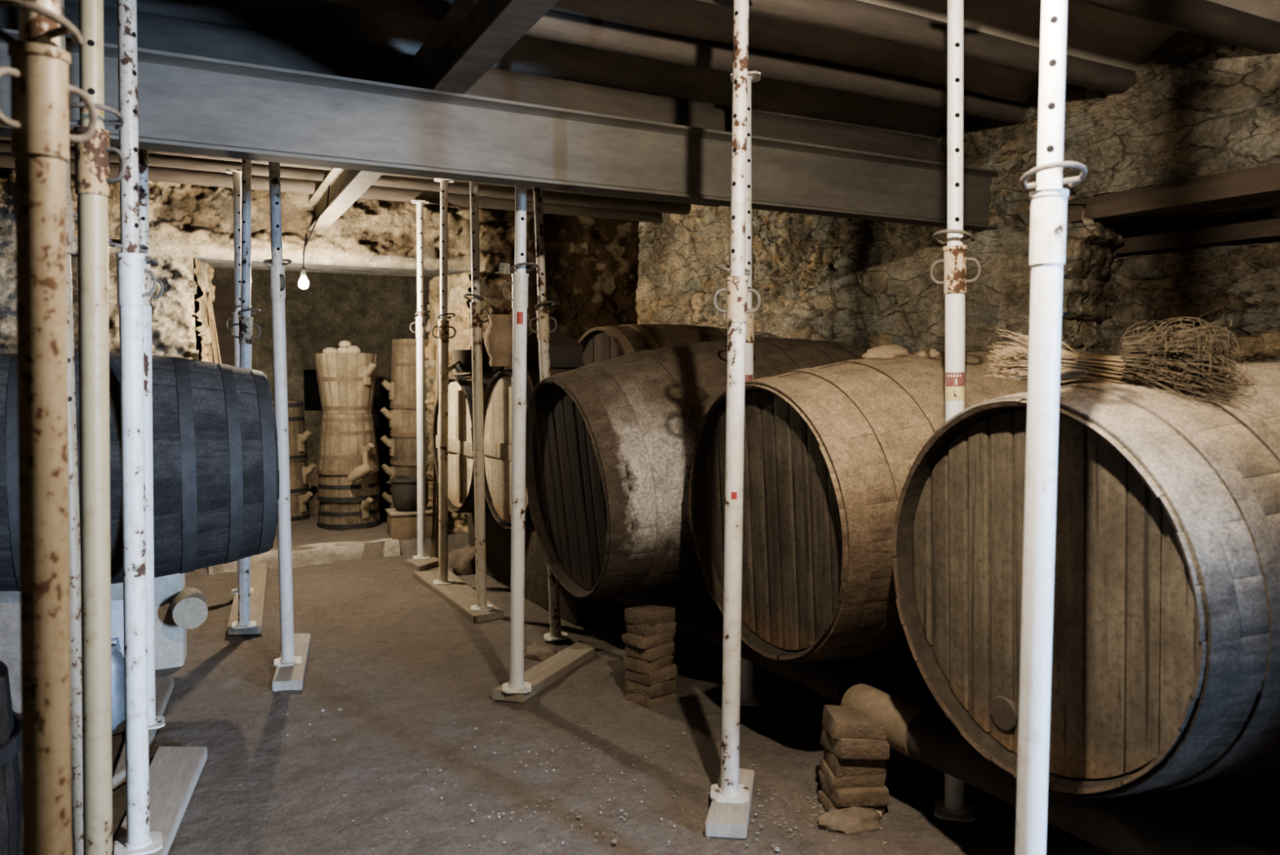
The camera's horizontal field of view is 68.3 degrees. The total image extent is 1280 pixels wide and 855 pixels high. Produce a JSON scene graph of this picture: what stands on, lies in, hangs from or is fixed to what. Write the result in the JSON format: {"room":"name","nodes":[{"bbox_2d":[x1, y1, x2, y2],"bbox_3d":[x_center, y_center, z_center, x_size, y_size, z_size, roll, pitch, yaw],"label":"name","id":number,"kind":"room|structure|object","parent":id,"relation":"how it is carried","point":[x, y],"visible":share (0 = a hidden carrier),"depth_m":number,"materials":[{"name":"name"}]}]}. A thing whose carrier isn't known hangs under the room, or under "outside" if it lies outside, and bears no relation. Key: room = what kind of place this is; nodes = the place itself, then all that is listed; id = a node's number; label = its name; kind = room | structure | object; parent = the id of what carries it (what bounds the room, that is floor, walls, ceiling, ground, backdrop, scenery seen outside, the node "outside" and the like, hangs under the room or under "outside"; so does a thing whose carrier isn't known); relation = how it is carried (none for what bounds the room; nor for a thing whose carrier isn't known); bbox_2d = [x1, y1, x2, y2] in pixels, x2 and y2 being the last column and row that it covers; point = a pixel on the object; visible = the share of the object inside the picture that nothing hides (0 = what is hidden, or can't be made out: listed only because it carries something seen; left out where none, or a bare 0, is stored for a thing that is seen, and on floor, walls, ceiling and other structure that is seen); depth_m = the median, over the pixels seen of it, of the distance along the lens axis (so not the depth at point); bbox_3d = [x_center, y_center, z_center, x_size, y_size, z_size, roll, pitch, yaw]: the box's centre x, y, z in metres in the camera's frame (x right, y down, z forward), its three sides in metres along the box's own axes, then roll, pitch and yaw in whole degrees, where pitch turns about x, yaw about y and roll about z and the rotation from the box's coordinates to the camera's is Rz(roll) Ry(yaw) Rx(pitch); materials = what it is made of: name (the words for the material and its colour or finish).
{"room":"wine cellar","nodes":[
{"label":"wine cellar","id":0,"kind":"room"},
{"bbox_2d":[0,167,639,568],"bbox_3d":[-2.669,-0.456,7.098,5.898,2.922,0.691,-2,4,-28],"label":"wall","id":1,"kind":"structure","parent":0,"point":[592,263],"depth_m":7.10,"materials":[{"name":"stone"}]},
{"bbox_2d":[208,537,400,574],"bbox_3d":[-2.471,0.957,7.025,1.353,0.170,0.103,-2,4,-28],"label":"trim","id":2,"kind":"structure","parent":1,"relation":"attached to","point":[327,553],"depth_m":7.05,"materials":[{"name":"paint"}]},
{"bbox_2d":[185,502,469,577],"bbox_3d":[-2.299,0.880,8.245,4.960,0.152,2.200,-2,4,-28],"label":"stone ledge","id":3,"kind":"structure","parent":0,"point":[307,531],"depth_m":7.48,"materials":[{"name":"stone"}]},
{"bbox_2d":[191,280,221,363],"bbox_3d":[-3.203,-0.111,6.915,0.383,2.017,0.134,-2,4,-28],"label":"bundle","id":4,"kind":"object","parent":3,"relation":"on","point":[208,313],"visible":0.12,"depth_m":6.87,"materials":[{"name":"wood"}]},
{"bbox_2d":[211,283,235,365],"bbox_3d":[-3.741,-0.245,8.491,0.260,2.087,0.130,-2,4,-28],"label":"plank","id":5,"kind":"object","parent":3,"relation":"on","point":[224,301],"visible":0.04,"depth_m":8.46,"materials":[{"name":"brown wood"}]},
{"bbox_2d":[276,465,312,523],"bbox_3d":[-3.154,0.552,8.294,0.475,0.520,0.490,-2,4,-28],"label":"wooden tub","id":6,"kind":"object","parent":3,"relation":"on","point":[300,509],"visible":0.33,"depth_m":8.20,"materials":[{"name":"brown wood"}]},
{"bbox_2d":[288,439,315,494],"bbox_3d":[-3.141,0.311,8.295,0.506,0.520,0.467,-2,4,-28],"label":"wooden tub","id":7,"kind":"object","parent":6,"relation":"on","point":[301,477],"visible":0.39,"depth_m":8.20,"materials":[{"name":"brown wood"}]},
{"bbox_2d":[272,399,311,461],"bbox_3d":[-3.153,0.023,8.260,0.459,0.520,0.478,-2,4,-28],"label":"wooden tub","id":8,"kind":"object","parent":7,"relation":"on","point":[296,424],"visible":0.41,"depth_m":8.16,"materials":[{"name":"brown wood"}]},
{"bbox_2d":[306,459,319,513],"bbox_3d":[-2.996,0.550,8.802,0.400,0.460,0.402,-2,4,-28],"label":"wooden tub","id":9,"kind":"object","parent":3,"relation":"on","point":[313,477],"visible":0.15,"depth_m":8.62,"materials":[{"name":"brown wood"}]},
{"bbox_2d":[316,494,382,528],"bbox_3d":[-2.467,0.579,8.025,0.530,0.500,0.603,-2,4,-28],"label":"wooden tub","id":10,"kind":"object","parent":3,"relation":"on","point":[364,513],"visible":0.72,"depth_m":7.84,"materials":[{"name":"brown wood"}]},
{"bbox_2d":[316,454,380,502],"bbox_3d":[-2.467,0.354,8.011,0.522,0.500,0.599,-2,4,-28],"label":"wooden tub","id":11,"kind":"object","parent":10,"relation":"on","point":[331,488],"visible":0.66,"depth_m":7.83,"materials":[{"name":"brown wood"}]},
{"bbox_2d":[316,412,379,475],"bbox_3d":[-2.482,0.128,8.024,0.514,0.500,0.514,0,4,-7],"label":"wooden tub","id":12,"kind":"object","parent":11,"relation":"on","point":[341,435],"visible":0.89,"depth_m":7.82,"materials":[{"name":"brown wood"}]},
{"bbox_2d":[312,353,378,413],"bbox_3d":[-2.482,-0.374,7.992,0.530,0.500,0.529,-1,4,-14],"label":"wooden tub","id":13,"kind":"object","parent":12,"relation":"on","point":[346,382],"visible":1,"depth_m":7.80,"materials":[{"name":"brown wood"}]},
{"bbox_2d":[322,346,337,353],"bbox_3d":[-2.598,-0.646,7.924,0.127,0.055,0.101,-2,4,-28],"label":"stone","id":14,"kind":"object","parent":13,"relation":"on","point":[330,349],"visible":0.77,"depth_m":7.89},
{"bbox_2d":[336,346,347,353],"bbox_3d":[-2.493,-0.650,7.935,0.108,0.062,0.103,-2,4,-28],"label":"stone","id":15,"kind":"object","parent":13,"relation":"on","point":[341,349],"visible":0.73,"depth_m":7.89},
{"bbox_2d":[338,340,351,346],"bbox_3d":[-2.481,-0.704,7.936,0.104,0.053,0.088,-2,4,-28],"label":"stone","id":16,"kind":"object","parent":15,"relation":"on","point":[344,343],"visible":1,"depth_m":7.90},
{"bbox_2d":[346,345,360,353],"bbox_3d":[-2.417,-0.655,7.955,0.124,0.070,0.097,-2,4,-28],"label":"stone","id":17,"kind":"object","parent":13,"relation":"on","point":[353,348],"visible":0.79,"depth_m":7.92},
{"bbox_2d":[347,451,373,482],"bbox_3d":[-2.283,0.325,7.700,0.206,0.255,0.099,0,4,1],"label":"mallet","id":18,"kind":"object","parent":11,"relation":"hanging from","point":[359,472],"visible":1,"depth_m":7.67,"materials":[{"name":"brown wood"}]},
{"bbox_2d":[381,465,429,508],"bbox_3d":[-1.976,0.508,8.349,0.480,0.600,0.470,1,4,8],"label":"wooden tub","id":19,"kind":"object","parent":3,"relation":"on","point":[388,498],"visible":0.11,"depth_m":8.18,"materials":[{"name":"brown wood"}]},
{"bbox_2d":[380,440,429,493],"bbox_3d":[-1.978,0.264,8.334,0.477,0.600,0.463,0,4,8],"label":"wooden tub","id":20,"kind":"object","parent":19,"relation":"on","point":[391,471],"visible":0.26,"depth_m":8.15,"materials":[{"name":"brown wood"}]},
{"bbox_2d":[380,408,431,466],"bbox_3d":[-1.980,0.019,8.319,0.474,0.600,0.457,0,4,7],"label":"wooden tub","id":21,"kind":"object","parent":20,"relation":"on","point":[406,455],"visible":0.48,"depth_m":8.13,"materials":[{"name":"brown wood"}]},
{"bbox_2d":[380,372,429,437],"bbox_3d":[-1.981,-0.225,8.303,0.471,0.600,0.451,0,4,7],"label":"wooden tub","id":22,"kind":"object","parent":21,"relation":"on","point":[405,425],"visible":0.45,"depth_m":8.11,"materials":[{"name":"brown wood"}]},
{"bbox_2d":[380,338,430,408],"bbox_3d":[-1.982,-0.470,8.288,0.468,0.600,0.445,0,4,7],"label":"wooden tub","id":23,"kind":"object","parent":22,"relation":"on","point":[403,364],"visible":0.6,"depth_m":8.09,"materials":[{"name":"brown wood"}]},
{"bbox_2d":[385,506,436,539],"bbox_3d":[-1.804,0.760,7.523,0.400,0.212,0.280,-1,4,-22],"label":"wooden box","id":24,"kind":"object","parent":3,"relation":"on","point":[401,525],"visible":0.55,"depth_m":7.38,"materials":[{"name":"brown wood"}]},
{"bbox_2d":[386,474,433,511],"bbox_3d":[-1.825,0.521,7.496,0.295,0.265,0.295,1,4,21],"label":"pot","id":25,"kind":"object","parent":24,"relation":"on","point":[404,487],"visible":0.8,"depth_m":7.37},
{"bbox_2d":[193,266,471,502],"bbox_3d":[-2.514,-0.538,8.575,5.020,2.900,1.800,-2,4,-28],"label":"wall","id":26,"kind":"structure","parent":0,"point":[368,312],"depth_m":8.99,"materials":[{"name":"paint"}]},
{"bbox_2d":[17,548,1279,854],"bbox_3d":[-0.220,1.265,3.026,6.420,0.056,10.380,-2,4,-28],"label":"floor","id":27,"kind":"structure","parent":0,"point":[260,788],"depth_m":3.61,"materials":[{"name":"concrete"}]},
{"bbox_2d":[0,586,21,712],"bbox_3d":[-2.813,0.942,4.098,0.514,0.560,0.368,-2,4,-28],"label":"stone block","id":28,"kind":"object","parent":27,"relation":"on","point":[10,601],"visible":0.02,"depth_m":3.98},
{"bbox_2d":[0,351,279,591],"bbox_3d":[-2.427,0.182,4.116,1.504,1.021,1.017,-2,4,-28],"label":"barrel","id":29,"kind":"object","parent":28,"relation":"on","point":[215,450],"visible":0.66,"depth_m":3.96,"materials":[{"name":"wood"}]},
{"bbox_2d":[0,660,22,854],"bbox_3d":[-1.857,0.965,2.186,0.736,0.700,0.736,-2,4,-28],"label":"barrel","id":30,"kind":"object","parent":27,"relation":"on","point":[11,728],"visible":0.93,"depth_m":2.28,"materials":[{"name":"brown wood"}]},
{"bbox_2d":[0,0,97,854],"bbox_3d":[-0.841,0.039,1.330,0.142,2.656,0.135,-1,4,-34],"label":"prop","id":31,"kind":"object","parent":27,"relation":"on","point":[38,71],"visible":1,"depth_m":1.31,"materials":[{"name":"beige paint"}]},
{"bbox_2d":[59,0,83,854],"bbox_3d":[-1.576,-0.040,2.596,0.125,2.655,0.124,-2,4,-31],"label":"prop","id":32,"kind":"object","parent":27,"relation":"on","point":[73,493],"visible":0.31,"depth_m":2.61,"materials":[{"name":"beige paint"}]},
{"bbox_2d":[68,0,126,854],"bbox_3d":[-1.245,-0.013,2.159,0.128,2.656,0.138,-1,4,-31],"label":"prop","id":33,"kind":"object","parent":27,"relation":"on","point":[92,180],"visible":0.88,"depth_m":2.14,"materials":[{"name":"beige paint"}]},
{"bbox_2d":[111,599,124,657],"bbox_3d":[-2.301,0.976,4.135,0.170,0.437,0.091,-1,4,-8],"label":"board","id":34,"kind":"object","parent":27,"relation":"on","point":[117,605],"visible":0.05,"depth_m":4.14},
{"bbox_2d":[111,637,124,734],"bbox_3d":[-2.125,1.030,3.781,0.120,0.370,0.120,3,5,44],"label":"bottle","id":35,"kind":"object","parent":27,"relation":"on","point":[117,657],"visible":0.34,"depth_m":3.75,"materials":[{"name":"metal"}]},
{"bbox_2d":[111,677,173,788],"bbox_3d":[-2.000,1.193,3.788,0.116,0.045,1.141,-1,4,-20],"label":"board","id":36,"kind":"object","parent":27,"relation":"on","point":[163,686],"visible":0.44,"depth_m":3.90,"materials":[{"name":"brown wood"}]},
{"bbox_2d":[138,148,164,728],"bbox_3d":[-1.918,-0.128,3.646,0.146,2.611,0.135,-1,4,-28],"label":"prop","id":37,"kind":"object","parent":36,"relation":"on","point":[154,722],"visible":0.34,"depth_m":3.65,"materials":[{"name":"white paint"}]},
{"bbox_2d":[111,573,186,669],"bbox_3d":[-2.409,0.866,4.625,0.330,0.626,0.214,-2,4,-26],"label":"stone block","id":38,"kind":"object","parent":27,"relation":"on","point":[171,639],"visible":0.2,"depth_m":4.58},
{"bbox_2d":[170,586,208,628],"bbox_3d":[-2.178,0.872,4.560,0.158,0.158,0.220,-2,4,-28],"label":"log","id":39,"kind":"object","parent":38,"relation":"attached to","point":[188,606],"visible":1,"depth_m":4.47,"materials":[{"name":"brown wood"}]},
{"bbox_2d":[112,746,207,854],"bbox_3d":[-1.574,1.238,3.069,0.175,0.045,0.990,-1,4,-16],"label":"board","id":40,"kind":"object","parent":27,"relation":"on","point":[174,771],"visible":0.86,"depth_m":3.18,"materials":[{"name":"brown wood"}]},
{"bbox_2d":[108,0,162,854],"bbox_3d":[-1.456,-0.070,2.705,0.138,2.611,0.135,-1,4,-29],"label":"prop","id":41,"kind":"object","parent":40,"relation":"on","point":[139,840],"visible":0.98,"depth_m":2.69,"materials":[{"name":"white paint"}]},
{"bbox_2d":[226,562,267,634],"bbox_3d":[-2.477,1.054,5.999,0.178,0.045,1.859,-1,4,-20],"label":"board","id":42,"kind":"object","parent":27,"relation":"on","point":[259,571],"visible":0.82,"depth_m":5.68,"materials":[{"name":"brown wood"}]},
{"bbox_2d":[225,168,253,594],"bbox_3d":[-2.489,-0.268,5.867,0.150,2.610,0.133,-1,4,-23],"label":"prop","id":43,"kind":"object","parent":42,"relation":"on","point":[237,174],"visible":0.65,"depth_m":5.80,"materials":[{"name":"white paint"}]},
{"bbox_2d":[230,159,261,628],"bbox_3d":[-2.129,-0.219,5.093,0.201,2.615,0.157,-2,4,-23],"label":"prop","id":44,"kind":"object","parent":42,"relation":"on","point":[246,337],"visible":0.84,"depth_m":5.05,"materials":[{"name":"white paint"}]},
{"bbox_2d":[271,633,310,691],"bbox_3d":[-1.705,1.139,4.639,0.130,0.045,0.830,-1,4,-17],"label":"board","id":45,"kind":"object","parent":27,"relation":"on","point":[288,677],"visible":0.76,"depth_m":4.39,"materials":[{"name":"brown wood"}]},
{"bbox_2d":[262,161,302,666],"bbox_3d":[-1.691,-0.179,4.447,0.128,2.610,0.146,-2,4,-21],"label":"prop","id":46,"kind":"object","parent":45,"relation":"on","point":[277,271],"visible":0.8,"depth_m":4.43,"materials":[{"name":"white paint"}]},
{"bbox_2d":[405,553,438,571],"bbox_3d":[-1.603,0.995,6.946,0.258,0.045,0.423,2,4,23],"label":"board","id":47,"kind":"object","parent":27,"relation":"on","point":[420,565],"visible":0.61,"depth_m":6.85,"materials":[{"name":"brown wood"}]},
{"bbox_2d":[409,200,431,559],"bbox_3d":[-1.608,-0.334,6.923,0.154,2.610,0.133,0,4,-13],"label":"prop","id":48,"kind":"object","parent":47,"relation":"on","point":[420,322],"visible":1,"depth_m":6.91,"materials":[{"name":"white paint"}]},
{"bbox_2d":[431,323,439,556],"bbox_3d":[-1.535,0.111,7.101,0.026,1.793,0.254,0,4,6],"label":"pole","id":49,"kind":"object","parent":47,"relation":"on","point":[434,490],"visible":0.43,"depth_m":7.07,"materials":[{"name":"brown metal"}]},
{"bbox_2d":[435,479,438,558],"bbox_3d":[-1.516,0.089,7.144,0.026,1.830,0.251,0,4,5],"label":"pole","id":50,"kind":"object","parent":27,"relation":"on","point":[437,508],"visible":0.1,"depth_m":7.09,"materials":[{"name":"brown metal"}]},
{"bbox_2d":[413,569,503,622],"bbox_3d":[-1.155,1.054,6.005,0.235,0.045,1.339,-2,4,-28],"label":"board","id":51,"kind":"object","parent":27,"relation":"on","point":[460,595],"visible":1,"depth_m":5.87,"materials":[{"name":"brown wood"}]},
{"bbox_2d":[431,177,455,584],"bbox_3d":[-1.272,-0.283,6.112,0.154,2.610,0.133,0,4,-12],"label":"prop","id":52,"kind":"object","parent":51,"relation":"on","point":[443,326],"visible":0.99,"depth_m":6.09,"materials":[{"name":"beige paint"}]},
{"bbox_2d":[462,181,492,611],"bbox_3d":[-0.935,-0.242,5.451,0.150,2.610,0.134,-1,4,-10],"label":"prop","id":53,"kind":"object","parent":51,"relation":"on","point":[476,305],"visible":0.82,"depth_m":5.44,"materials":[{"name":"beige paint"}]},
{"bbox_2d":[448,544,475,575],"bbox_3d":[-1.218,0.933,6.696,0.305,0.207,0.186,-2,4,-28],"label":"rock","id":54,"kind":"object","parent":27,"relation":"on","point":[462,561],"visible":0.74,"depth_m":6.62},
{"bbox_2d":[524,640,557,660],"bbox_3d":[-0.503,1.118,4.731,0.199,0.084,0.148,3,4,37],"label":"rock","id":55,"kind":"object","parent":27,"relation":"on","point":[540,651],"visible":0.82,"depth_m":4.69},
{"bbox_2d":[491,640,595,702],"bbox_3d":[-0.417,1.149,4.489,0.146,0.045,0.838,2,4,23],"label":"board","id":56,"kind":"object","parent":27,"relation":"on","point":[545,673],"visible":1,"depth_m":4.42,"materials":[{"name":"brown wood"}]},
{"bbox_2d":[502,186,537,693],"bbox_3d":[-0.523,-0.065,4.072,0.150,2.430,0.133,0,4,-8],"label":"prop","id":57,"kind":"object","parent":56,"relation":"on","point":[519,299],"visible":0.8,"depth_m":4.06,"materials":[{"name":"white paint"}]},
{"bbox_2d":[528,187,567,640],"bbox_3d":[-0.488,-0.111,4.920,0.207,2.450,0.134,0,4,-5],"label":"prop","id":58,"kind":"object","parent":27,"relation":"on","point":[543,331],"visible":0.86,"depth_m":4.88,"materials":[{"name":"white paint"}]},
{"bbox_2d":[210,573,886,851],"bbox_3d":[-1.024,1.171,4.390,2.012,0.014,5.190,-2,4,-31],"label":"debris","id":59,"kind":"object","parent":27,"relation":"on","point":[776,848],"visible":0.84,"depth_m":3.13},
{"bbox_2d":[467,512,631,625],"bbox_3d":[-0.606,0.835,6.187,0.473,0.508,1.930,-2,4,-28],"label":"stone ledge","id":60,"kind":"object","parent":27,"relation":"on","point":[575,611],"visible":0.16,"depth_m":5.78,"materials":[{"name":"stone"}]},
{"bbox_2d":[431,372,497,513],"bbox_3d":[-0.905,0.099,6.471,0.804,0.958,0.956,-2,4,-28],"label":"barrel","id":61,"kind":"object","parent":60,"relation":"on","point":[460,424],"visible":0.29,"depth_m":6.17,"materials":[{"name":"wood"}]},
{"bbox_2d":[453,349,484,372],"bbox_3d":[-1.140,-0.440,6.284,0.210,0.150,0.210,3,5,44],"label":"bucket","id":62,"kind":"object","parent":61,"relation":"on","point":[464,356],"visible":0.66,"depth_m":6.20,"materials":[{"name":"wood"}]},
{"bbox_2d":[448,365,455,373],"bbox_3d":[-1.198,-0.426,6.264,0.022,0.126,0.200,3,5,43],"label":"stick","id":63,"kind":"object","parent":62,"relation":"on","point":[454,366],"visible":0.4,"depth_m":6.21,"materials":[{"name":"brown wood"}]},
{"bbox_2d":[448,360,459,369],"bbox_3d":[-1.203,-0.422,6.199,0.200,0.126,0.022,-2,4,-31],"label":"stick","id":64,"kind":"object","parent":62,"relation":"on","point":[455,363],"visible":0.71,"depth_m":6.18,"materials":[{"name":"brown wood"}]},
{"bbox_2d":[482,354,504,372],"bbox_3d":[-1.019,-0.435,6.396,0.200,0.122,0.160,-1,4,-17],"label":"wooden block","id":65,"kind":"object","parent":61,"relation":"on","point":[486,368],"visible":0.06,"depth_m":6.33,"materials":[{"name":"brown wood"}]},
{"bbox_2d":[483,367,578,531],"bbox_3d":[-0.423,0.115,5.540,0.804,0.956,0.959,-2,4,-28],"label":"barrel","id":66,"kind":"object","parent":60,"relation":"on","point":[498,395],"visible":0.25,"depth_m":5.44,"materials":[{"name":"wood"}]},
{"bbox_2d":[484,314,512,366],"bbox_3d":[-0.783,-0.488,5.312,0.188,0.287,0.188,-2,4,-28],"label":"jug","id":67,"kind":"object","parent":66,"relation":"on","point":[498,337],"visible":0.93,"depth_m":5.25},
{"bbox_2d":[511,307,584,367],"bbox_3d":[-0.545,-0.522,5.486,0.396,0.345,0.396,-1,4,-10],"label":"funnel","id":68,"kind":"object","parent":66,"relation":"on","point":[564,351],"visible":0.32,"depth_m":5.32,"materials":[{"name":"brown wood"}]},
{"bbox_2d":[622,604,678,708],"bbox_3d":[0.043,0.993,4.108,0.204,0.431,0.180,-3,5,-43],"label":"brick pier","id":69,"kind":"object","parent":27,"relation":"on","point":[650,673],"visible":1,"depth_m":4.05,"materials":[{"name":"brick"}]},
{"bbox_2d":[705,767,755,838],"bbox_3d":[0.305,1.234,3.130,0.128,0.045,0.441,1,4,11],"label":"board","id":70,"kind":"object","parent":27,"relation":"on","point":[726,820],"visible":0.73,"depth_m":2.97,"materials":[{"name":"brown wood"}]},
{"bbox_2d":[710,0,760,803],"bbox_3d":[0.308,-0.091,3.046,0.153,2.610,0.134,1,4,6],"label":"prop","id":71,"kind":"object","parent":70,"relation":"on","point":[729,790],"visible":1,"depth_m":3.02,"materials":[{"name":"white paint"}]},
{"bbox_2d":[730,71,764,706],"bbox_3d":[0.450,-0.137,3.987,0.154,2.635,0.124,0,4,7],"label":"prop","id":72,"kind":"object","parent":27,"relation":"on","point":[748,697],"visible":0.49,"depth_m":3.94,"materials":[{"name":"white paint"}]},
{"bbox_2d":[817,805,881,834],"bbox_3d":[0.660,1.240,3.011,0.223,0.056,0.160,-1,4,-20],"label":"rock","id":73,"kind":"object","parent":27,"relation":"on","point":[853,820],"visible":0.94,"depth_m":2.97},
{"bbox_2d":[817,704,889,814],"bbox_3d":[0.704,1.096,3.104,0.201,0.329,0.182,-1,4,-8],"label":"brick pier","id":74,"kind":"object","parent":27,"relation":"on","point":[852,771],"visible":0.91,"depth_m":3.04,"materials":[{"name":"brick"}]},
{"bbox_2d":[840,683,932,759],"bbox_3d":[0.814,0.963,3.130,0.166,0.162,0.333,-2,4,-28],"label":"log","id":75,"kind":"object","parent":74,"relation":"on","point":[897,714],"visible":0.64,"depth_m":3.04,"materials":[{"name":"brown wood"}]},
{"bbox_2d":[929,0,981,822],"bbox_3d":[0.988,-0.073,2.962,0.153,2.636,0.137,0,4,19],"label":"prop","id":76,"kind":"object","parent":27,"relation":"on","point":[953,806],"visible":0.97,"depth_m":2.92,"materials":[{"name":"white paint"}]},
{"bbox_2d":[1014,0,1088,854],"bbox_3d":[0.821,0.003,1.917,0.132,2.655,0.136,2,4,23],"label":"prop","id":77,"kind":"object","parent":27,"relation":"on","point":[1048,202],"visible":1,"depth_m":1.90,"materials":[{"name":"white paint"}]},
{"bbox_2d":[906,711,1275,854],"bbox_3d":[1.286,1.014,2.291,0.166,0.166,1.580,-2,4,-29],"label":"log","id":78,"kind":"object","parent":27,"relation":"on","point":[1129,824],"visible":0.7,"depth_m":2.39,"materials":[{"name":"brown wood"}]},
{"bbox_3d":[0.255,0.728,6.484,1.140,0.675,1.550,-2,4,-28],"label":"stone ledge","id":79,"kind":"object","parent":27,"relation":"on","visible":0},
{"bbox_2d":[577,324,727,365],"bbox_3d":[0.190,-0.158,6.501,1.104,1.101,1.100,-2,4,-28],"label":"barrel","id":80,"kind":"object","parent":79,"relation":"on","point":[606,342],"visible":0.22,"depth_m":6.19,"materials":[{"name":"wood"}]},
{"bbox_3d":[0.310,0.884,4.249,0.164,0.164,1.940,-2,4,-28],"label":"log","id":81,"kind":"object","parent":27,"relation":"on","visible":0},
{"bbox_2d":[525,337,863,599],"bbox_3d":[0.347,0.168,4.656,1.711,1.226,1.187,-2,4,-24],"label":"barrel","id":82,"kind":"object","parent":81,"relation":"on","point":[610,443],"visible":0.66,"depth_m":4.13,"materials":[{"name":"wood"}]},
{"bbox_2d":[688,350,1065,662],"bbox_3d":[1.134,0.264,3.704,1.690,1.134,1.125,-2,4,-24],"label":"barrel","id":83,"kind":"object","parent":81,"relation":"on","point":[830,450],"visible":0.51,"depth_m":3.20,"materials":[{"name":"wood"}]},
{"bbox_2d":[862,344,911,359],"bbox_3d":[0.944,-0.286,3.602,0.160,0.060,0.194,4,5,44],"label":"clod","id":84,"kind":"object","parent":83,"relation":"on","point":[891,350],"visible":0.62,"depth_m":3.55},
{"bbox_2d":[914,348,942,356],"bbox_3d":[1.089,-0.277,3.582,0.114,0.045,0.123,0,4,4],"label":"clod","id":85,"kind":"object","parent":83,"relation":"on","point":[929,352],"visible":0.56,"depth_m":3.54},
{"bbox_2d":[64,0,1279,170],"bbox_3d":[-0.298,-1.501,2.640,6.080,0.195,9.680,-2,4,-28],"label":"ceiling","id":86,"kind":"structure","parent":0,"point":[1095,33],"depth_m":3.90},
{"bbox_2d":[635,31,1279,636],"bbox_3d":[2.428,-0.277,4.232,0.584,2.922,9.540,-2,4,-28],"label":"wall","id":87,"kind":"structure","parent":0,"point":[1197,106],"depth_m":4.69,"materials":[{"name":"stone"}]},
{"bbox_2d":[0,151,662,222],"bbox_3d":[-2.414,-1.676,6.502,5.950,0.115,0.162,-2,4,-28],"label":"trim","id":88,"kind":"structure","parent":87,"relation":"attached to","point":[159,174],"depth_m":6.76,"materials":[{"name":"metal"}]},
{"bbox_2d":[0,139,691,214],"bbox_3d":[-2.192,-1.651,6.094,5.950,0.124,0.161,-2,4,-28],"label":"trim","id":89,"kind":"structure","parent":87,"relation":"attached to","point":[154,159],"depth_m":6.42,"materials":[{"name":"metal"}]},
{"bbox_2d":[0,135,719,207],"bbox_3d":[-1.991,-1.627,5.725,5.951,0.122,0.141,-2,4,-28],"label":"trim","id":90,"kind":"structure","parent":87,"relation":"attached to","point":[2,137],"depth_m":5.73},
{"bbox_2d":[0,1,942,162],"bbox_3d":[-0.951,-1.393,3.821,5.950,0.242,0.154,-2,4,-28],"label":"ceiling beam","id":91,"kind":"structure","parent":87,"relation":"attached to","point":[154,32],"depth_m":3.92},
{"bbox_2d":[0,27,999,231],"bbox_3d":[-0.755,-1.078,3.478,5.950,0.290,0.115,-2,4,-28],"label":"steel beam","id":92,"kind":"structure","parent":87,"relation":"attached to","point":[188,104],"depth_m":3.56,"materials":[{"name":"metal"}]},
{"bbox_2d":[308,0,559,231],"bbox_3d":[-0.561,-1.305,3.147,0.117,0.205,8.611,-2,4,-26],"label":"steel beam","id":93,"kind":"structure","parent":92,"relation":"on","point":[472,36],"depth_m":3.25,"materials":[{"name":"metal"}]},
{"bbox_2d":[298,185,329,288],"bbox_3d":[-2.112,-1.233,6.144,0.278,0.651,0.062,2,4,24],"label":"hanging bulb","id":94,"kind":"object","parent":93,"relation":"hanging from","point":[303,282],"visible":0.98,"depth_m":6.18,"materials":[{"name":"beige"}]},
{"bbox_2d":[300,266,306,276],"bbox_3d":[-2.211,-1.021,6.201,0.038,0.061,0.038,-2,4,-28],"label":"socket","id":95,"kind":"object","parent":94,"relation":"attached to","point":[303,269],"depth_m":6.19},
{"bbox_2d":[317,0,1027,124],"bbox_3d":[-0.671,-1.473,3.299,5.950,0.119,0.148,-2,4,-28],"label":"ceiling beam","id":96,"kind":"structure","parent":87,"relation":"attached to","point":[555,26],"depth_m":3.79,"materials":[{"name":"metal"}]},
{"bbox_2d":[684,0,1136,93],"bbox_3d":[-0.400,-1.442,2.800,5.950,0.117,0.164,-2,4,-28],"label":"beam","id":97,"kind":"structure","parent":87,"relation":"attached to","point":[856,17],"depth_m":3.51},
{"bbox_2d":[1066,163,1279,230],"bbox_3d":[3.406,-0.877,2.322,0.450,0.110,5.320,-2,4,-28],"label":"beam","id":98,"kind":"structure","parent":87,"relation":"attached to","point":[1254,189],"depth_m":4.01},
{"bbox_2d":[1076,0,1279,53],"bbox_3d":[-0.100,-1.408,2.248,5.950,0.115,0.160,-2,4,-28],"label":"beam","id":99,"kind":"structure","parent":87,"relation":"attached to","point":[1203,18],"depth_m":3.37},
{"bbox_2d":[1111,208,1279,256],"bbox_3d":[3.639,-0.774,2.433,0.140,0.120,5.280,-2,4,-28],"label":"beam","id":100,"kind":"structure","parent":87,"relation":"attached to","point":[1263,225],"depth_m":4.28,"materials":[{"name":"wood"}]},
{"bbox_2d":[892,361,1279,798],"bbox_3d":[1.672,0.360,2.666,1.661,1.090,1.085,-2,4,-23],"label":"barrel","id":101,"kind":"object","parent":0,"point":[1167,544],"visible":0.9,"depth_m":2.17,"materials":[{"name":"brown wood"}]},
{"bbox_2d":[983,311,1263,409],"bbox_3d":[1.185,-0.166,2.389,0.597,0.244,0.464,2,4,24],"label":"straw broom","id":102,"kind":"object","parent":101,"relation":"on","point":[1172,358],"visible":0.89,"depth_m":2.29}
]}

